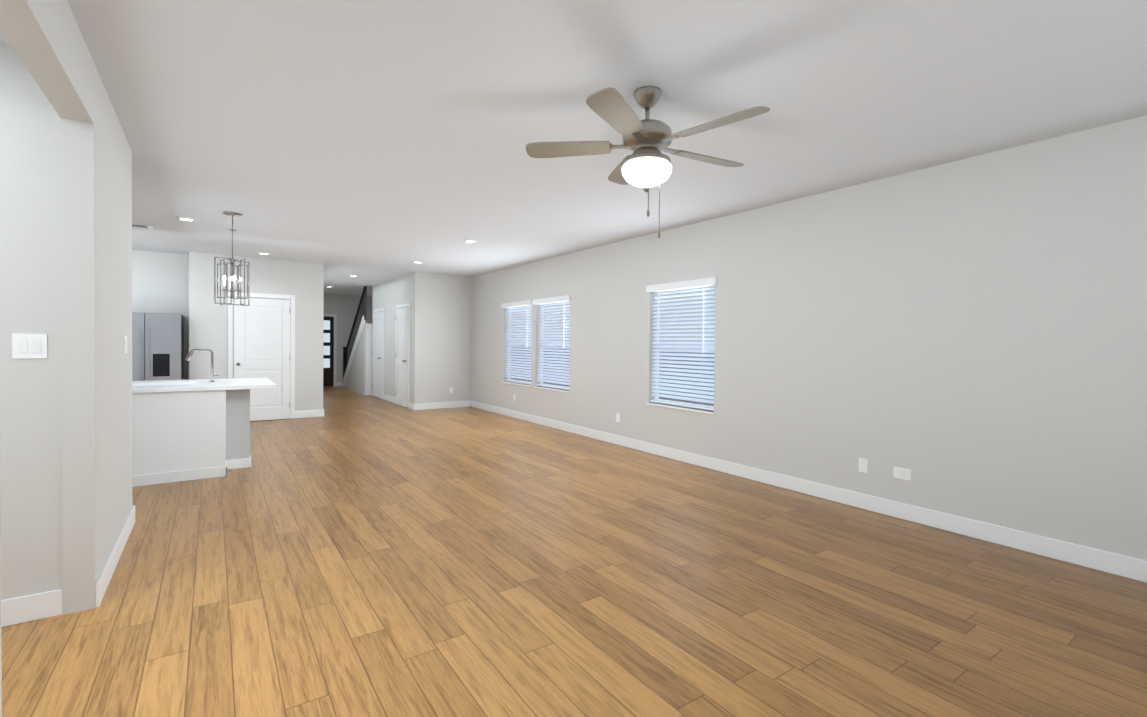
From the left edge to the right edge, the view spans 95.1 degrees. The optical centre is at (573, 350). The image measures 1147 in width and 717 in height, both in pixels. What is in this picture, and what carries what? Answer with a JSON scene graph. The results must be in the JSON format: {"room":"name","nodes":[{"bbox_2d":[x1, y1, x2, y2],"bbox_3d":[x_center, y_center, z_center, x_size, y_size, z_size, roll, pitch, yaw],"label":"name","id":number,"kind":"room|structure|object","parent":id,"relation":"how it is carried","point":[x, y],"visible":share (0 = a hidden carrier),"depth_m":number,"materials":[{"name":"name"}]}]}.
{"room":"empty living room","nodes":[
{"label":"empty living room","id":0,"kind":"room"},
{"bbox_2d":[0,42,61,599],"bbox_3d":[-3.974,-0.070,1.599,3.530,2.710,0.120,0,1,-35],"label":"wall","id":1,"kind":"structure","parent":0,"point":[30,389],"depth_m":2.49,"materials":[{"name":"paint"}]},
{"bbox_2d":[12,333,46,358],"bbox_3d":[-2.574,-0.023,2.485,0.118,0.118,0.008,0,1,-35],"label":"light switch","id":2,"kind":"object","parent":1,"relation":"attached to","point":[29,346],"visible":1,"depth_m":2.48,"materials":[{"name":"white plastic"}]},
{"bbox_2d":[0,0,132,716],"bbox_3d":[-1.351,-0.032,1.007,0.120,2.710,6.760,0,1,-35],"label":"wall","id":3,"kind":"structure","parent":0,"point":[45,39],"depth_m":2.59,"materials":[{"name":"paint"}]},
{"bbox_2d":[124,336,126,353],"bbox_3d":[-2.993,-0.044,3.507,0.008,0.118,0.118,0,1,-35],"label":"light switch","id":4,"kind":"object","parent":3,"relation":"attached to","point":[125,344],"visible":1,"depth_m":3.48,"materials":[{"name":"white plastic"}]},
{"bbox_2d":[1,382,1146,626],"bbox_3d":[-4.106,1.149,6.264,8.600,0.125,18.500,0,1,-35],"label":"baseboard","id":5,"kind":"structure","parent":3,"relation":"attached to","point":[31,608],"depth_m":3.82,"materials":[{"name":"white wood"}]},
{"bbox_2d":[132,250,188,379],"bbox_3d":[-7.820,-0.202,7.455,3.830,2.710,0.120,0,1,-35],"label":"wall","id":6,"kind":"structure","parent":0,"point":[160,282],"depth_m":8.28,"materials":[{"name":"paint"}]},
{"bbox_2d":[189,252,323,420],"bbox_3d":[-5.799,-0.213,9.591,1.920,2.710,2.050,0,1,-35],"label":"wall","id":7,"kind":"structure","parent":0,"point":[302,282],"depth_m":8.76,"materials":[{"name":"paint"}]},
{"bbox_2d":[228,292,294,418],"bbox_3d":[-5.191,0.101,8.760,0.960,2.120,0.018,0,1,-35],"label":"door frame","id":8,"kind":"structure","parent":7,"relation":"attached to","point":[292,348],"depth_m":8.97,"materials":[{"name":"white wood"}]},
{"bbox_2d":[234,297,289,420],"bbox_3d":[-5.160,0.143,8.716,0.812,2.022,0.111,0,1,-35],"label":"pantry door","id":9,"kind":"structure","parent":7,"relation":"in","point":[261,338],"depth_m":8.75,"materials":[{"name":"white wood"}]},
{"bbox_2d":[323,294,372,386],"bbox_3d":[-6.987,-0.318,15.552,3.120,2.710,0.120,0,1,-35],"label":"wall","id":10,"kind":"structure","parent":0,"point":[344,308],"depth_m":15.58,"materials":[{"name":"paint"}]},
{"bbox_2d":[323,317,333,385],"bbox_3d":[-7.408,0.014,15.132,0.910,2.030,0.103,0,1,-35],"label":"front door","id":11,"kind":"structure","parent":10,"relation":"in","point":[328,351],"depth_m":15.32,"materials":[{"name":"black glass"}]},
{"bbox_2d":[323,314,336,385],"bbox_3d":[-7.432,-0.027,15.167,1.080,2.130,0.018,0,1,-35],"label":"door frame","id":12,"kind":"structure","parent":10,"relation":"attached to","point":[335,341],"depth_m":15.44,"materials":[{"name":"white wood"}]},
{"bbox_2d":[372,273,412,402],"bbox_3d":[-4.036,-0.227,11.738,0.120,2.710,3.210,0,1,-35],"label":"wall","id":13,"kind":"structure","parent":0,"point":[389,295],"depth_m":11.63,"materials":[{"name":"paint"}]},
{"bbox_2d":[372,312,382,398],"bbox_3d":[-4.689,0.090,12.469,0.111,2.022,0.812,0,1,-35],"label":"room door","id":14,"kind":"structure","parent":13,"relation":"in","point":[377,354],"depth_m":12.42,"materials":[{"name":"white wood"}]},
{"bbox_2d":[373,308,384,398],"bbox_3d":[-4.644,0.050,12.498,0.018,2.120,0.960,0,1,-35],"label":"door frame","id":15,"kind":"structure","parent":13,"relation":"attached to","point":[378,310],"depth_m":12.10,"materials":[{"name":"white wood"}]},
{"bbox_2d":[395,307,408,407],"bbox_3d":[-3.596,0.127,10.879,0.111,2.022,0.812,0,1,-35],"label":"closet door","id":16,"kind":"structure","parent":13,"relation":"in","point":[401,356],"depth_m":10.86,"materials":[{"name":"white wood"}]},
{"bbox_2d":[396,303,410,408],"bbox_3d":[-3.550,0.086,10.908,0.018,2.120,0.960,0,1,-35],"label":"door frame","id":17,"kind":"structure","parent":13,"relation":"attached to","point":[404,305],"depth_m":10.53,"materials":[{"name":"white wood"}]},
{"bbox_2d":[413,272,472,403],"bbox_3d":[-2.647,-0.196,10.673,1.200,2.710,0.120,0,1,-35],"label":"wall","id":18,"kind":"structure","parent":0,"point":[442,334],"depth_m":10.59,"materials":[{"name":"paint"}]},
{"bbox_2d":[0,0,1146,295],"bbox_3d":[-4.065,-1.524,6.293,9.100,0.050,19.000,0,1,-35],"label":"ceiling","id":19,"kind":"structure","parent":0,"point":[372,142],"depth_m":2.98,"materials":[{"name":"paint"}]},
{"bbox_2d":[132,223,152,228],"bbox_3d":[-5.257,-1.504,6.262,0.360,0.013,0.200,0,1,-35],"label":"ceiling vent","id":20,"kind":"object","parent":19,"relation":"in","point":[142,225],"visible":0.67,"depth_m":6.28,"materials":[{"name":"white metal"}]},
{"bbox_2d":[176,217,196,220],"bbox_3d":[-4.382,-1.490,5.942,0.188,0.012,0.188,0,1,-35],"label":"recessed light","id":21,"kind":"object","parent":19,"relation":"in","point":[185,219],"visible":0.98,"depth_m":5.92,"materials":[{"name":"white plastic"}]},
{"bbox_2d":[214,211,249,305],"bbox_3d":[-3.684,-0.992,5.668,0.324,0.985,0.325,0,1,-35],"label":"chandelier","id":22,"kind":"object","parent":19,"relation":"hanging from","point":[232,282],"visible":1,"depth_m":5.63,"materials":[{"name":"silver metal"}]},
{"bbox_2d":[463,240,477,242],"bbox_3d":[-1.385,-1.475,7.056,0.188,0.012,0.188,0,1,-35],"label":"recessed light","id":23,"kind":"object","parent":19,"relation":"in","point":[471,241],"visible":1,"depth_m":7.05,"materials":[{"name":"white plastic"}]},
{"bbox_2d":[526,86,769,237],"bbox_3d":[0.434,-1.002,2.844,1.268,0.788,1.281,0,1,-35],"label":"ceiling fan","id":24,"kind":"object","parent":19,"relation":"hanging from","point":[646,164],"visible":1,"depth_m":2.76,"materials":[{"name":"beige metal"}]},
{"bbox_2d":[1,386,1146,716],"bbox_3d":[-4.095,1.236,6.335,9.100,0.050,19.000,0,1,-35],"label":"floor","id":25,"kind":"structure","parent":0,"point":[351,554],"depth_m":2.75,"materials":[{"name":"brown wood"}]},
{"bbox_2d":[132,312,183,380],"bbox_3d":[-6.400,0.293,7.826,0.910,1.700,0.856,0,1,-35],"label":"fridge","id":26,"kind":"object","parent":25,"relation":"on","point":[157,346],"visible":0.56,"depth_m":7.62,"materials":[{"name":"silver metal"}]},
{"bbox_2d":[132,389,250,486],"bbox_3d":[-4.472,0.799,5.085,2.284,0.855,1.056,0,1,-35],"label":"kitchen island","id":27,"kind":"object","parent":25,"relation":"on","point":[188,430],"depth_m":5.01,"materials":[{"name":"white paint"}]},
{"bbox_2d":[132,377,275,392],"bbox_3d":[-4.403,0.351,5.135,2.510,0.040,1.116,0,1,-35],"label":"island countertop","id":28,"kind":"structure","parent":27,"relation":"on","point":[239,383],"depth_m":5.28,"materials":[{"name":"white stone"}]},
{"bbox_2d":[185,349,218,380],"bbox_3d":[-3.893,0.155,5.503,0.293,0.353,0.056,0,1,-35],"label":"faucet","id":29,"kind":"object","parent":28,"relation":"on","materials":[{"name":"silver metal"}]},
{"bbox_2d":[342,286,371,394],"bbox_3d":[-5.494,-0.299,14.269,0.974,2.866,2.674,0,1,-35],"label":"stairs","id":30,"kind":"structure","parent":25,"relation":"on","point":[357,373],"depth_m":13.38,"materials":[{"name":"paint"}]},
{"bbox_2d":[472,115,1146,560],"bbox_3d":[1.314,-0.082,6.104,0.150,2.710,12.140,0,1,-35],"label":"wall","id":31,"kind":"structure","parent":0,"point":[966,337],"depth_m":4.03,"materials":[{"name":"paint"}]},
{"bbox_2d":[502,381,531,386],"bbox_3d":[-0.987,0.588,9.374,0.105,0.022,1.090,0,1,-35],"label":"sill","id":32,"kind":"structure","parent":31,"relation":"attached to","point":[514,383],"depth_m":9.35,"materials":[{"name":"white wood"}]},
{"bbox_2d":[507,307,531,382],"bbox_3d":[-0.921,-0.142,9.403,0.055,1.438,1.048,0,1,-35],"label":"window","id":33,"kind":"structure","parent":31,"relation":"in","point":[508,378],"depth_m":9.80,"materials":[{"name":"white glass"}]},
{"bbox_2d":[501,300,532,384],"bbox_3d":[-0.993,-0.154,9.353,0.120,1.440,1.100,0,1,-35],"label":"window blind","id":34,"kind":"object","parent":33,"relation":"attached to","point":[517,304],"visible":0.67,"depth_m":9.35,"materials":[{"name":"white plastic"}]},
{"bbox_2d":[533,386,569,392],"bbox_3d":[-0.330,0.610,8.419,0.105,0.022,1.070,0,1,-35],"label":"sill","id":35,"kind":"structure","parent":31,"relation":"attached to","point":[556,389],"depth_m":8.37,"materials":[{"name":"white wood"}]},
{"bbox_2d":[539,304,569,387],"bbox_3d":[-0.264,-0.120,8.447,0.055,1.438,1.028,0,1,-35],"label":"window","id":36,"kind":"structure","parent":31,"relation":"in","point":[540,382],"depth_m":8.82,"materials":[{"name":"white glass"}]},
{"bbox_2d":[533,295,570,389],"bbox_3d":[-0.336,-0.133,8.398,0.120,1.440,1.080,0,1,-35],"label":"window blind","id":37,"kind":"object","parent":36,"relation":"attached to","point":[542,301],"visible":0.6,"depth_m":8.39,"materials":[{"name":"white plastic"}]},
{"bbox_2d":[616,413,619,421],"bbox_3d":[0.592,0.891,7.014,0.008,0.115,0.072,0,1,-35],"label":"electrical outlet","id":38,"kind":"object","parent":31,"relation":"attached to","point":[617,417],"visible":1,"depth_m":7.01,"materials":[{"name":"white plastic"}]},
{"bbox_2d":[646,402,714,413],"bbox_3d":[1.251,0.663,6.121,0.105,0.022,1.070,0,1,-35],"label":"sill","id":39,"kind":"structure","parent":31,"relation":"attached to","point":[682,408],"depth_m":6.07,"materials":[{"name":"white wood"}]},
{"bbox_2d":[654,291,714,410],"bbox_3d":[1.317,-0.068,6.149,0.055,1.438,1.028,0,1,-35],"label":"window","id":40,"kind":"structure","parent":31,"relation":"in","point":[656,398],"depth_m":6.39,"materials":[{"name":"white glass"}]},
{"bbox_2d":[646,277,716,410],"bbox_3d":[1.245,-0.080,6.099,0.120,1.440,1.080,0,1,-35],"label":"window blind","id":41,"kind":"object","parent":40,"relation":"attached to","point":[704,282],"visible":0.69,"depth_m":6.08,"materials":[{"name":"white plastic"}]},
{"bbox_2d":[858,458,867,472],"bbox_3d":[2.411,0.952,4.370,0.008,0.115,0.072,0,1,-35],"label":"electrical outlet","id":42,"kind":"object","parent":31,"relation":"attached to","point":[863,464],"visible":1,"depth_m":4.37,"materials":[{"name":"white plastic"}]},
{"bbox_2d":[893,467,910,480],"bbox_3d":[2.581,0.962,4.123,0.008,0.085,0.125,0,1,-35],"label":"electrical outlet","id":43,"kind":"object","parent":31,"relation":"attached to","point":[901,473],"visible":1,"depth_m":4.12,"materials":[{"name":"white plastic"}]},
{"label":"outside","id":44,"kind":"structure","parent":0,"visible":0},
{"bbox_2d":[511,286,715,405],"bbox_3d":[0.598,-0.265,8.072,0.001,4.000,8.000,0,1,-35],"label":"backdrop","id":45,"kind":"structure","parent":44,"point":[687,401],"depth_m":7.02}
]}

